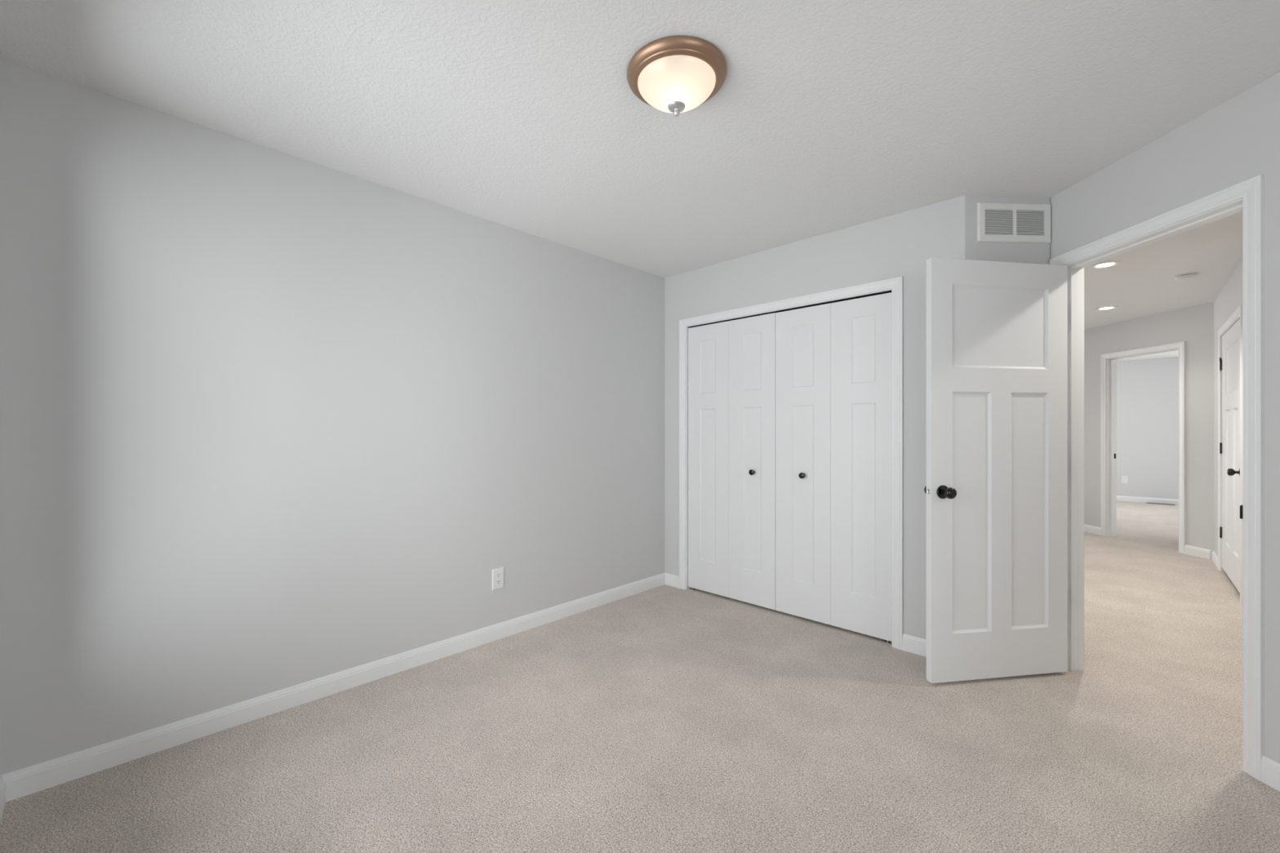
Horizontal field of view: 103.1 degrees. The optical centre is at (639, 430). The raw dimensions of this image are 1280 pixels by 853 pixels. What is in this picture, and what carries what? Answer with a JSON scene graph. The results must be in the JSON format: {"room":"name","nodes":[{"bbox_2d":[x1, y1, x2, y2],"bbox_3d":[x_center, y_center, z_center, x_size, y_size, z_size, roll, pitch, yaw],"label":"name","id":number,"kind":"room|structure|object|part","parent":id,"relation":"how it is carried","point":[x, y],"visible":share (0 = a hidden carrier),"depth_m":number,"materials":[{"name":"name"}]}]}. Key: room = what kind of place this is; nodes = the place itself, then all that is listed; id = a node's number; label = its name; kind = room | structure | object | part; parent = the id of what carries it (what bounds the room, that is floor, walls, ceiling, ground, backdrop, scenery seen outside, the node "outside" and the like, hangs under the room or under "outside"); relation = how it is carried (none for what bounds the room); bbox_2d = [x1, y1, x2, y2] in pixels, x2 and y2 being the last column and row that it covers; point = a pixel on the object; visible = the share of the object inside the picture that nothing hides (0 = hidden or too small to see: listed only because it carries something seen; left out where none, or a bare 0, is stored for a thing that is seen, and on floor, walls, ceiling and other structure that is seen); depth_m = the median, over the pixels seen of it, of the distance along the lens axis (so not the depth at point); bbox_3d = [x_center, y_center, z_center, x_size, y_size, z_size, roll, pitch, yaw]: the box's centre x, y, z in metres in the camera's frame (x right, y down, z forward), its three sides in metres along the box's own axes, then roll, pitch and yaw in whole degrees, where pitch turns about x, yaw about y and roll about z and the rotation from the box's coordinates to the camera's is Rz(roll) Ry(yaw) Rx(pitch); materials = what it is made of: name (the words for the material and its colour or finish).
{"room":"empty bedroom","nodes":[
{"label":"empty bedroom","id":0,"kind":"room"},
{"bbox_2d":[0,59,664,775],"bbox_3d":[-0.747,0.000,3.165,0.120,2.440,4.274,0,0,44],"label":"wall","id":1,"kind":"structure","parent":0,"point":[271,420],"depth_m":2.18,"materials":[{"name":"grey paint"}]},
{"bbox_2d":[0,573,665,802],"bbox_3d":[-0.947,1.175,2.860,0.014,0.089,3.317,0,0,44],"label":"baseboard","id":2,"kind":"structure","parent":1,"relation":"attached to","point":[20,783],"depth_m":2.19,"materials":[{"name":"white wood"}]},
{"bbox_2d":[492,567,503,590],"bbox_3d":[-0.832,0.868,2.984,0.008,0.121,0.075,0,0,44],"label":"wall outlet","id":3,"kind":"object","parent":1,"relation":"attached to","point":[497,574],"visible":1,"depth_m":2.98,"materials":[{"name":"white plastic"}]},
{"bbox_2d":[495,579,501,585],"bbox_3d":[-0.830,0.887,2.982,0.002,0.029,0.034,0,0,44],"label":"receptacle","id":4,"kind":"object","parent":3,"relation":"attached to","point":[498,582],"depth_m":2.98,"materials":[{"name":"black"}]},
{"bbox_2d":[495,573,501,577],"bbox_3d":[-0.830,0.849,2.982,0.002,0.029,0.034,0,0,44],"label":"receptacle","id":5,"kind":"object","parent":3,"relation":"attached to","point":[497,575],"depth_m":2.98,"materials":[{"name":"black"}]},
{"bbox_2d":[0,500,1279,852],"bbox_3d":[3.150,1.280,5.365,10.100,0.120,13.100,0,0,44],"label":"floor","id":6,"kind":"structure","parent":0,"point":[664,718],"depth_m":1.92,"materials":[{"name":"beige carpet"}]},
{"bbox_2d":[1146,502,1175,505],"bbox_3d":[8.682,1.217,8.477,0.330,0.006,0.104,0,0,44],"label":"floor vent","id":7,"kind":"object","parent":6,"relation":"in","point":[1147,503],"visible":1,"depth_m":8.46,"materials":[{"name":"brown"}]},
{"bbox_2d":[0,0,1279,360],"bbox_3d":[3.150,-1.280,5.365,10.100,0.120,13.100,0,0,44],"label":"ceiling","id":8,"kind":"structure","parent":0,"point":[826,116],"depth_m":1.86,"materials":[{"name":"white paint"}]},
{"bbox_2d":[626,35,726,116],"bbox_3d":[0.125,-1.147,1.734,0.338,0.145,0.338,0,0,44],"label":"ceiling light","id":9,"kind":"object","parent":8,"relation":"attached to","point":[676,74],"visible":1,"depth_m":1.65,"materials":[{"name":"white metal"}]},
{"bbox_3d":[0.125,-1.150,1.734,0.264,0.080,0.264,0,0,44],"label":"lamp shade","id":10,"kind":"part","parent":9,"relation":"part of","materials":[{"name":"white glass"}]},
{"bbox_2d":[1088,260,1121,269],"bbox_3d":[3.415,-1.216,3.733,0.180,0.007,0.180,0,0,27],"label":"recessed light","id":11,"kind":"object","parent":8,"relation":"in","point":[1108,264],"visible":1,"depth_m":3.73,"materials":[{"name":"white glass"}]},
{"bbox_2d":[1094,306,1119,311],"bbox_3d":[4.634,-1.216,5.050,0.180,0.007,0.180,0,0,27],"label":"recessed light","id":12,"kind":"object","parent":8,"relation":"in","point":[1107,308],"visible":1,"depth_m":5.04,"materials":[{"name":"white glass"}]},
{"bbox_2d":[1173,271,1199,281],"bbox_3d":[4.269,-1.200,3.976,0.141,0.040,0.141,0,0,44],"label":"smoke detector","id":13,"kind":"object","parent":8,"relation":"attached to","point":[1187,276],"visible":1,"depth_m":3.94,"materials":[{"name":"white plastic"}]},
{"bbox_2d":[664,195,964,639],"bbox_3d":[0.975,0.001,3.381,2.061,2.441,0.100,0,0,44],"label":"wall","id":14,"kind":"structure","parent":0,"point":[900,244],"depth_m":2.96,"materials":[{"name":"grey paint"}]},
{"bbox_2d":[664,572,679,588],"bbox_3d":[0.250,1.175,4.000,0.159,0.089,0.014,0,0,44],"label":"baseboard","id":15,"kind":"structure","parent":14,"relation":"attached to","point":[671,580],"depth_m":3.99,"materials":[{"name":"white wood"}]},
{"bbox_2d":[688,312,775,609],"bbox_3d":[0.639,0.214,3.662,0.741,2.012,0.060,0,0,44],"label":"door","id":16,"kind":"structure","parent":14,"relation":"in","point":[731,364],"depth_m":3.65,"materials":[{"name":"white paint"}]},
{"bbox_3d":[0.776,0.286,3.514,0.039,0.039,0.036,0,0,44],"label":"closet knob","id":17,"kind":"part","parent":16,"relation":"part of","materials":[{"name":"black metal"}]},
{"bbox_2d":[679,275,902,649],"bbox_3d":[0.920,0.180,3.424,1.604,2.080,0.114,0,0,44],"label":"door frame","id":18,"kind":"structure","parent":14,"relation":"attached to","point":[895,286],"depth_m":3.00,"materials":[{"name":"white wood"}]},
{"bbox_2d":[775,292,891,644],"bbox_3d":[1.172,0.215,3.150,0.733,2.010,0.060,0,0,44],"label":"door","id":19,"kind":"structure","parent":14,"relation":"in","point":[833,360],"depth_m":3.13,"materials":[{"name":"white paint"}]},
{"bbox_3d":[1.042,0.286,3.258,0.039,0.039,0.036,0,0,44],"label":"closet knob","id":20,"kind":"part","parent":19,"relation":"part of","materials":[{"name":"black metal"}]},
{"bbox_2d":[902,633,926,657],"bbox_3d":[1.573,1.175,2.727,0.302,0.089,0.014,0,0,44],"label":"baseboard","id":21,"kind":"structure","parent":14,"relation":"attached to","point":[912,644],"depth_m":2.79,"materials":[{"name":"white wood"}]},
{"bbox_2d":[964,195,1049,264],"bbox_3d":[1.911,0.000,2.666,0.460,2.440,0.045,0,0,-3],"label":"wall","id":22,"kind":"structure","parent":0,"point":[1015,252],"depth_m":2.64,"materials":[{"name":"grey paint"}]},
{"bbox_2d":[977,202,1050,243],"bbox_3d":[1.944,-1.081,2.639,0.394,0.203,0.013,0,0,-3],"label":"air vent","id":23,"kind":"object","parent":22,"relation":"in","point":[997,222],"visible":1,"depth_m":2.64,"materials":[{"name":"white plastic"}]},
{"bbox_3d":[1.859,-1.081,2.634,0.157,0.134,0.006,0,0,-3],"label":"louver panel","id":24,"kind":"part","parent":23,"relation":"part of","materials":[{"name":"white plastic"}]},
{"bbox_3d":[2.030,-1.081,2.643,0.157,0.134,0.006,0,0,-3],"label":"louver panel","id":25,"kind":"part","parent":23,"relation":"part of","materials":[{"name":"white plastic"}]},
{"bbox_2d":[1116,356,1178,499],"bbox_3d":[8.393,0.000,8.938,2.700,2.440,0.120,0,0,44],"label":"wall","id":26,"kind":"structure","parent":0,"point":[1148,389],"depth_m":8.63,"materials":[{"name":"grey paint"}]},
{"bbox_2d":[1121,475,1127,483],"bbox_3d":[8.416,0.847,8.827,0.075,0.121,0.008,0,0,44],"label":"wall outlet","id":27,"kind":"object","parent":26,"relation":"attached to","point":[1124,478],"visible":1,"depth_m":8.83,"materials":[{"name":"white plastic"}]},
{"bbox_2d":[1116,495,1178,505],"bbox_3d":[8.347,1.175,8.890,2.700,0.089,0.014,0,0,44],"label":"baseboard","id":28,"kind":"structure","parent":26,"relation":"attached to","point":[1121,498],"depth_m":8.63,"materials":[{"name":"white wood"}]},
{"bbox_2d":[1084,302,1213,552],"bbox_3d":[5.454,0.001,5.691,0.115,2.441,7.580,0,0,-2],"label":"wall","id":29,"kind":"structure","parent":0,"point":[1194,325],"depth_m":5.03,"materials":[{"name":"grey paint"}]},
{"bbox_2d":[1084,524,1100,535],"bbox_3d":[5.354,1.175,6.805,0.016,0.089,1.747,0,0,-2],"label":"baseboard","id":30,"kind":"structure","parent":29,"relation":"attached to","point":[1087,528],"depth_m":6.04,"materials":[{"name":"white wood"}]},
{"bbox_2d":[1100,341,1185,553],"bbox_3d":[5.461,0.165,5.493,0.143,2.110,0.883,0,0,-2],"label":"door frame","id":31,"kind":"structure","parent":29,"relation":"attached to","point":[1108,361],"depth_m":5.87,"materials":[{"name":"white wood"}]},
{"bbox_3d":[5.525,0.165,5.495,0.014,2.110,0.883,0,0,-2],"label":"casing","id":32,"kind":"part","parent":31,"relation":"part of","materials":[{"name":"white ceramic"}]},
{"bbox_2d":[1184,544,1211,559],"bbox_3d":[5.415,1.175,4.938,0.014,0.089,0.222,0,0,-2],"label":"baseboard","id":33,"kind":"structure","parent":29,"relation":"attached to","point":[1190,550],"depth_m":4.93,"materials":[{"name":"white wood"}]},
{"bbox_2d":[1049,72,1279,763],"bbox_3d":[2.172,0.001,3.598,0.116,2.441,8.150,0,0,-2],"label":"wall","id":34,"kind":"structure","parent":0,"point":[1236,141],"depth_m":1.85,"materials":[{"name":"grey paint"}]},
{"bbox_2d":[1048,174,1264,781],"bbox_3d":[2.217,0.163,2.212,0.143,2.114,0.879,0,0,-2],"label":"door frame","id":35,"kind":"structure","parent":34,"relation":"attached to","point":[1247,197],"depth_m":1.82,"materials":[{"name":"white wood"}]},
{"bbox_2d":[924,257,1067,683],"bbox_3d":[1.757,0.189,2.497,0.779,2.027,0.169,0,0,-9],"label":"door","id":36,"kind":"structure","parent":35,"relation":"attached to","point":[996,489],"depth_m":2.48,"materials":[{"name":"white paint"}]},
{"bbox_3d":[1.453,0.292,2.392,0.054,0.054,0.057,0,0,-9],"label":"knob","id":37,"kind":"part","parent":36,"relation":"part of","materials":[{"name":"black metal"}]},
{"bbox_3d":[2.282,0.163,2.214,0.014,2.114,0.879,0,0,-2],"label":"casing","id":38,"kind":"part","parent":35,"relation":"part of","materials":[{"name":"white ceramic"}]},
{"bbox_3d":[2.183,0.292,1.831,0.049,0.059,0.004,0,0,-2],"label":"strike plate","id":39,"kind":"part","parent":35,"relation":"part of","materials":[{"name":"black metal"}]},
{"bbox_2d":[1260,755,1279,791],"bbox_3d":[2.199,1.175,0.822,0.016,0.089,1.899,0,0,-2],"label":"baseboard","id":40,"kind":"structure","parent":34,"relation":"attached to","point":[1269,768],"depth_m":1.75,"materials":[{"name":"white wood"}]},
{"bbox_2d":[1213,259,1242,555],"bbox_3d":[4.669,0.001,3.946,0.100,2.441,2.362,0,0,44],"label":"wall","id":41,"kind":"structure","parent":0,"point":[1229,299],"depth_m":4.62,"materials":[{"name":"grey paint"}]},
{"bbox_2d":[1211,550,1217,568],"bbox_3d":[5.268,1.175,4.651,0.014,0.089,0.508,0,0,44],"label":"baseboard","id":42,"kind":"structure","parent":41,"relation":"attached to","point":[1214,556],"depth_m":4.66,"materials":[{"name":"white wood"}]},
{"bbox_2d":[1219,319,1239,593],"bbox_3d":[4.665,0.183,4.033,0.102,2.005,1.134,0,0,44],"label":"door","id":43,"kind":"structure","parent":41,"relation":"in","point":[1229,364],"depth_m":4.01,"materials":[{"name":"white paint"}]},
{"bbox_3d":[4.302,0.300,3.688,0.057,0.054,0.054,0,0,44],"label":"knob","id":44,"kind":"part","parent":43,"relation":"part of","materials":[{"name":"black metal"}]},
{"bbox_2d":[1217,305,1242,604],"bbox_3d":[4.698,0.168,3.986,0.114,2.105,1.240,0,0,44],"label":"door frame","id":45,"kind":"structure","parent":41,"relation":"attached to","point":[1237,315],"depth_m":4.33,"materials":[{"name":"white wood"}]},
{"bbox_3d":[-0.562,0.000,0.118,4.373,2.440,0.100,0,0,44],"label":"wall","id":46,"kind":"structure","parent":0,"visible":0},
{"bbox_2d":[0,775,5,821],"bbox_3d":[-0.522,1.175,0.159,4.373,0.089,0.014,0,0,44],"label":"baseboard","id":47,"kind":"structure","parent":46,"relation":"attached to","point":[2,784],"depth_m":1.64,"materials":[{"name":"white wood"}]}
]}

